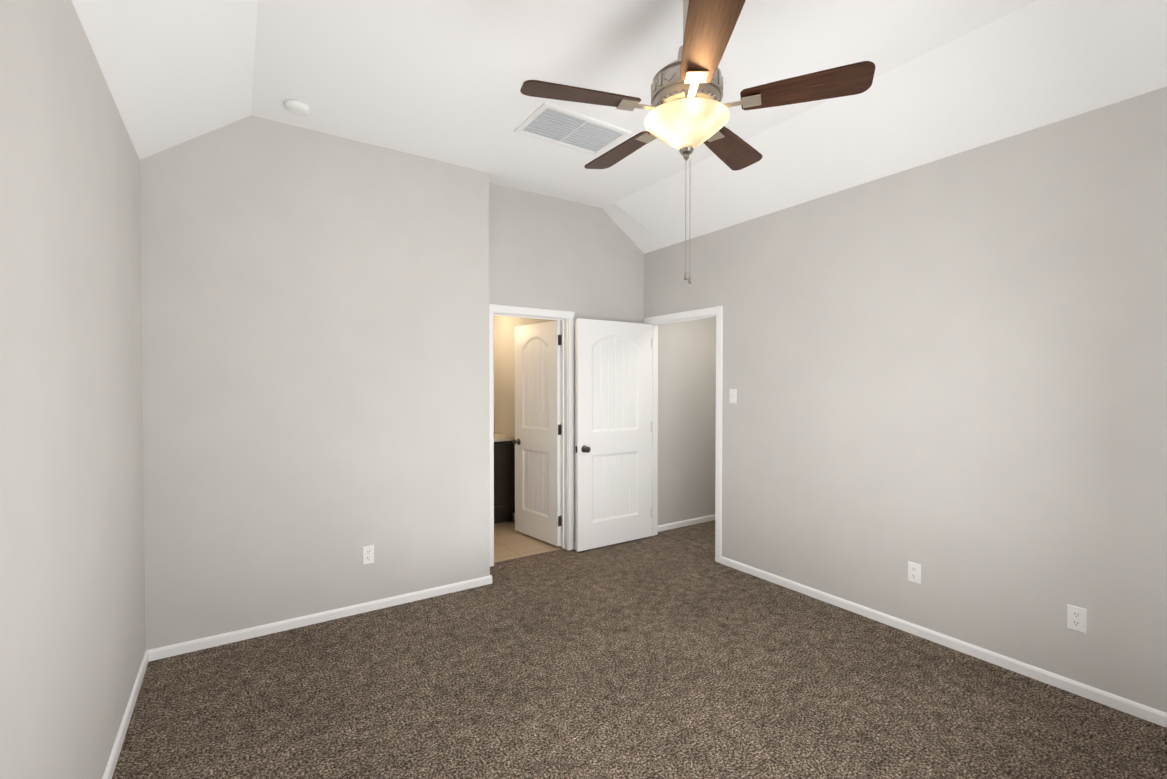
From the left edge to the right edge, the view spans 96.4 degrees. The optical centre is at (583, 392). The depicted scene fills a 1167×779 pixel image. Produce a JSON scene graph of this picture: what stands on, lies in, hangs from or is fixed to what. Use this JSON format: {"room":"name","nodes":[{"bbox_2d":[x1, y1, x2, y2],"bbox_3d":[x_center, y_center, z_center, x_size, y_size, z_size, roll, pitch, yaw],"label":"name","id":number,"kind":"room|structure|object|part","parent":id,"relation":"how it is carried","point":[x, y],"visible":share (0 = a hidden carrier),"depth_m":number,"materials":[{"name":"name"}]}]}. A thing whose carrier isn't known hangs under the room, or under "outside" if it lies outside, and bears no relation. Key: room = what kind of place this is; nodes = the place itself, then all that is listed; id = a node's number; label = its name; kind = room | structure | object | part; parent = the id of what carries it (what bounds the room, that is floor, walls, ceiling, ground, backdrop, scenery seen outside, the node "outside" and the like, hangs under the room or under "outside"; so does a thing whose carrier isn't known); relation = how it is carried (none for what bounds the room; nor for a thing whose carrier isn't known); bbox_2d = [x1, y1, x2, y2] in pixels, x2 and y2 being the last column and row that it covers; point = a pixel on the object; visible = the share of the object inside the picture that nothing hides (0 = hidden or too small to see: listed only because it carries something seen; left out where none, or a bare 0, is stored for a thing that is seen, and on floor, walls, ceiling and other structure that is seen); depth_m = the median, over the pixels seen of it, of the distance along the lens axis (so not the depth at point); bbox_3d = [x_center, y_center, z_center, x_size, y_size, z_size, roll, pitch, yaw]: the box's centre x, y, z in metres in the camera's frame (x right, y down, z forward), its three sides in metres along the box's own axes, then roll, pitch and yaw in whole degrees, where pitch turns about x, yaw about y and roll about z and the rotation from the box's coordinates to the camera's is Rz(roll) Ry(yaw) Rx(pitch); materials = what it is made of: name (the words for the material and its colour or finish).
{"room":"empty bedroom","nodes":[
{"label":"empty bedroom","id":0,"kind":"room"},
{"bbox_2d":[0,0,145,778],"bbox_3d":[-0.871,-0.197,0.481,0.100,3.300,5.337,-1,1,-34],"label":"wall","id":1,"kind":"structure","parent":0,"point":[72,610],"depth_m":1.50,"materials":[{"name":"beige paint"}]},
{"bbox_2d":[102,651,148,778],"bbox_3d":[-0.852,1.423,0.577,0.013,0.058,5.237,-1,1,-34],"label":"baseboard","id":2,"kind":"structure","parent":1,"relation":"attached to","point":[115,753],"depth_m":2.19,"materials":[{"name":"white wood"}]},
{"bbox_2d":[140,115,489,649],"bbox_3d":[-1.665,-0.240,3.428,2.050,3.300,0.448,-1,1,-34],"label":"wall","id":3,"kind":"structure","parent":0,"point":[315,346],"depth_m":3.15,"materials":[{"name":"beige paint"}]},
{"bbox_2d":[146,575,491,660],"bbox_3d":[-1.490,1.383,3.291,1.963,0.058,0.013,-1,1,-34],"label":"baseboard","id":4,"kind":"structure","parent":3,"relation":"attached to","point":[217,640],"depth_m":3.16,"materials":[{"name":"white wood"}]},
{"bbox_2d":[362,545,373,564],"bbox_3d":[-1.386,1.048,3.359,0.070,0.115,0.007,-1,1,-34],"label":"electrical outlet","id":5,"kind":"object","parent":3,"relation":"attached to","point":[367,554],"visible":1,"depth_m":3.36,"materials":[{"name":"white plastic"}]},
{"bbox_2d":[493,315,493,370],"bbox_3d":[-1.758,0.079,5.581,1.880,2.600,0.100,-1,1,-34],"label":"wall","id":6,"kind":"structure","parent":0,"point":[493,342],"depth_m":5.99,"materials":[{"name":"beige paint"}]},
{"bbox_2d":[494,315,555,520],"bbox_3d":[-0.583,0.081,5.424,0.100,2.600,1.665,-1,1,-34],"label":"wall","id":7,"kind":"structure","parent":0,"point":[504,374],"depth_m":5.74,"materials":[{"name":"beige paint"}]},
{"bbox_2d":[512,320,561,545],"bbox_3d":[-0.441,0.366,4.922,0.171,2.020,0.701,-1,1,-41],"label":"bathroom door","id":8,"kind":"structure","parent":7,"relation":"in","point":[536,441],"depth_m":4.88,"materials":[{"name":"white wood"}]},
{"bbox_3d":[-0.636,0.485,5.150,0.171,0.064,0.104,-1,1,-41],"label":"knob","id":9,"kind":"part","parent":8,"relation":"part of","materials":[{"name":"brown metal"}]},
{"bbox_2d":[494,520,562,562],"bbox_3d":[-1.328,1.422,4.974,2.100,0.052,1.820,-1,1,-34],"label":"floor","id":10,"kind":"structure","parent":0,"point":[510,542],"depth_m":4.79,"materials":[{"name":"tile"}]},
{"bbox_2d":[494,441,514,522],"bbox_3d":[-1.253,0.944,5.520,0.902,0.870,0.573,-1,1,-34],"label":"base cabinet","id":11,"kind":"object","parent":10,"relation":"on","point":[504,478],"depth_m":5.47,"materials":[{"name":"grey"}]},
{"bbox_2d":[494,433,514,440],"bbox_3d":[-1.565,0.492,5.298,1.660,0.040,0.585,-1,1,-34],"label":"countertop","id":12,"kind":"structure","parent":11,"relation":"on","point":[497,437],"depth_m":5.47,"materials":[{"name":"beige stone"}]},
{"bbox_2d":[489,173,666,253],"bbox_3d":[-0.058,-1.629,4.479,1.913,0.752,0.448,-1,1,-34],"label":"ceiling","id":13,"kind":"structure","parent":0,"point":[642,238],"depth_m":4.68,"materials":[{"name":"white paint"}]},
{"bbox_2d":[489,182,715,525],"bbox_3d":[0.489,-0.264,5.064,3.350,3.300,0.115,-1,1,-34],"label":"wall","id":14,"kind":"structure","parent":0,"point":[582,261],"depth_m":4.83,"materials":[{"name":"beige paint"}]},
{"bbox_2d":[489,304,574,566],"bbox_3d":[-0.464,0.344,4.438,0.830,2.102,0.147,-1,1,-34],"label":"door frame","id":15,"kind":"structure","parent":14,"relation":"attached to","point":[569,315],"depth_m":4.58,"materials":[{"name":"white wood"}]},
{"bbox_2d":[575,318,651,551],"bbox_3d":[0.290,0.369,4.751,0.846,2.020,0.171,-1,1,-34],"label":"hall door","id":16,"kind":"structure","parent":14,"relation":"in","point":[612,432],"depth_m":4.72,"materials":[{"name":"white wood"}]},
{"bbox_3d":[-0.019,0.494,4.547,0.104,0.064,0.171,-1,1,-34],"label":"knob","id":17,"kind":"part","parent":16,"relation":"part of","materials":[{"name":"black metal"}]},
{"bbox_2d":[658,514,714,531],"bbox_3d":[1.242,1.351,5.514,1.350,0.058,0.013,-1,1,-34],"label":"baseboard","id":18,"kind":"structure","parent":14,"relation":"attached to","point":[669,526],"depth_m":5.37,"materials":[{"name":"white wood"}]},
{"bbox_2d":[71,0,1166,245],"bbox_3d":[0.715,-1.540,1.519,3.913,0.845,5.337,-1,1,-34],"label":"ceiling","id":19,"kind":"structure","parent":0,"point":[441,80],"depth_m":2.47,"materials":[{"name":"white paint"}]},
{"bbox_2d":[284,99,309,115],"bbox_3d":[-1.580,-1.564,2.875,0.124,0.036,0.124,-1,1,-34],"label":"smoke detector","id":20,"kind":"object","parent":19,"relation":"attached to","point":[296,107],"visible":1,"depth_m":2.85,"materials":[{"name":"white plastic"}]},
{"bbox_2d":[514,102,630,155],"bbox_3d":[-0.066,-1.579,3.164,0.600,0.013,0.380,-1,1,-34],"label":"ceiling vent","id":21,"kind":"object","parent":19,"relation":"in","point":[554,124],"visible":1,"depth_m":3.15,"materials":[{"name":"white plastic"}]},
{"bbox_2d":[520,0,874,283],"bbox_3d":[0.371,-0.994,2.034,1.226,1.152,1.175,-1,1,-34],"label":"fan","id":22,"kind":"object","parent":19,"relation":"hanging from","point":[687,114],"visible":1,"depth_m":1.88,"materials":[{"name":"brown wood"}]},
{"bbox_3d":[-0.008,-1.073,1.887,0.432,0.006,0.150,0,12,-15],"label":"blade","id":23,"kind":"part","parent":22,"relation":"part of","materials":[{"name":"brown wood"}]},
{"bbox_3d":[0.168,-1.080,2.343,0.150,0.006,0.432,-14,8,-32],"label":"blade","id":24,"kind":"part","parent":22,"relation":"part of","materials":[{"name":"brown wood"}]},
{"bbox_3d":[0.394,-0.987,1.995,0.320,0.104,0.320,-1,1,-34],"label":"lamp shade","id":25,"kind":"part","parent":22,"relation":"part of","materials":[{"name":"white glass"}]},
{"bbox_3d":[0.399,-0.653,1.991,0.035,0.472,0.012,-1,1,-34],"label":"pull cord","id":26,"kind":"part","parent":22,"relation":"part of","materials":[{"name":"grey metal"}]},
{"label":"blade","id":27,"kind":"part","parent":22,"relation":"part of","materials":[{"name":"brown wood"}]},
{"bbox_3d":[0.656,-1.080,2.317,0.150,0.006,0.432,-13,-8,38],"label":"blade","id":28,"kind":"part","parent":22,"relation":"part of","materials":[{"name":"brown wood"}]},
{"bbox_3d":[0.782,-1.073,1.844,0.432,0.006,0.150,0,-10,21],"label":"blade","id":29,"kind":"part","parent":22,"relation":"part of","materials":[{"name":"brown wood"}]},
{"bbox_2d":[112,520,1166,778],"bbox_3d":[1.252,1.460,2.098,5.600,0.060,5.830,-1,1,-34],"label":"floor carpet","id":30,"kind":"object","parent":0,"point":[676,654],"visible":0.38,"depth_m":2.44,"materials":[{"name":"brown carpet"}]},
{"bbox_2d":[644,87,1166,712],"bbox_3d":[2.204,-0.230,2.732,0.110,3.300,5.670,-1,1,-34],"label":"wall","id":31,"kind":"structure","parent":0,"point":[948,375],"depth_m":2.80,"materials":[{"name":"beige paint"}]},
{"bbox_2d":[644,306,722,562],"bbox_3d":[0.909,0.341,4.683,0.142,2.102,0.970,-1,1,-34],"label":"door frame","id":32,"kind":"structure","parent":31,"relation":"attached to","point":[717,311],"depth_m":4.50,"materials":[{"name":"white wood"}]},
{"bbox_2d":[729,389,736,402],"bbox_3d":[1.183,0.030,4.150,0.019,0.115,0.070,-1,1,-34],"label":"light switch","id":33,"kind":"object","parent":31,"relation":"attached to","point":[732,395],"visible":1,"depth_m":4.15,"materials":[{"name":"white plastic"}]},
{"bbox_2d":[908,561,920,583],"bbox_3d":[1.934,1.056,3.050,0.007,0.115,0.070,-1,1,-34],"label":"electrical outlet","id":34,"kind":"object","parent":31,"relation":"attached to","point":[914,572],"visible":1,"depth_m":3.05,"materials":[{"name":"white plastic"}]},
{"bbox_2d":[721,556,1166,727],"bbox_3d":[2.399,1.397,2.354,0.013,0.058,4.585,-1,1,-34],"label":"baseboard","id":35,"kind":"structure","parent":31,"relation":"attached to","point":[1144,712],"depth_m":2.78,"materials":[{"name":"white wood"}]},
{"bbox_2d":[1067,604,1086,633],"bbox_3d":[2.327,1.069,2.462,0.007,0.115,0.070,-1,1,-34],"label":"electrical outlet","id":36,"kind":"object","parent":31,"relation":"attached to","point":[1076,618],"visible":1,"depth_m":2.46,"materials":[{"name":"white plastic"}]}
]}

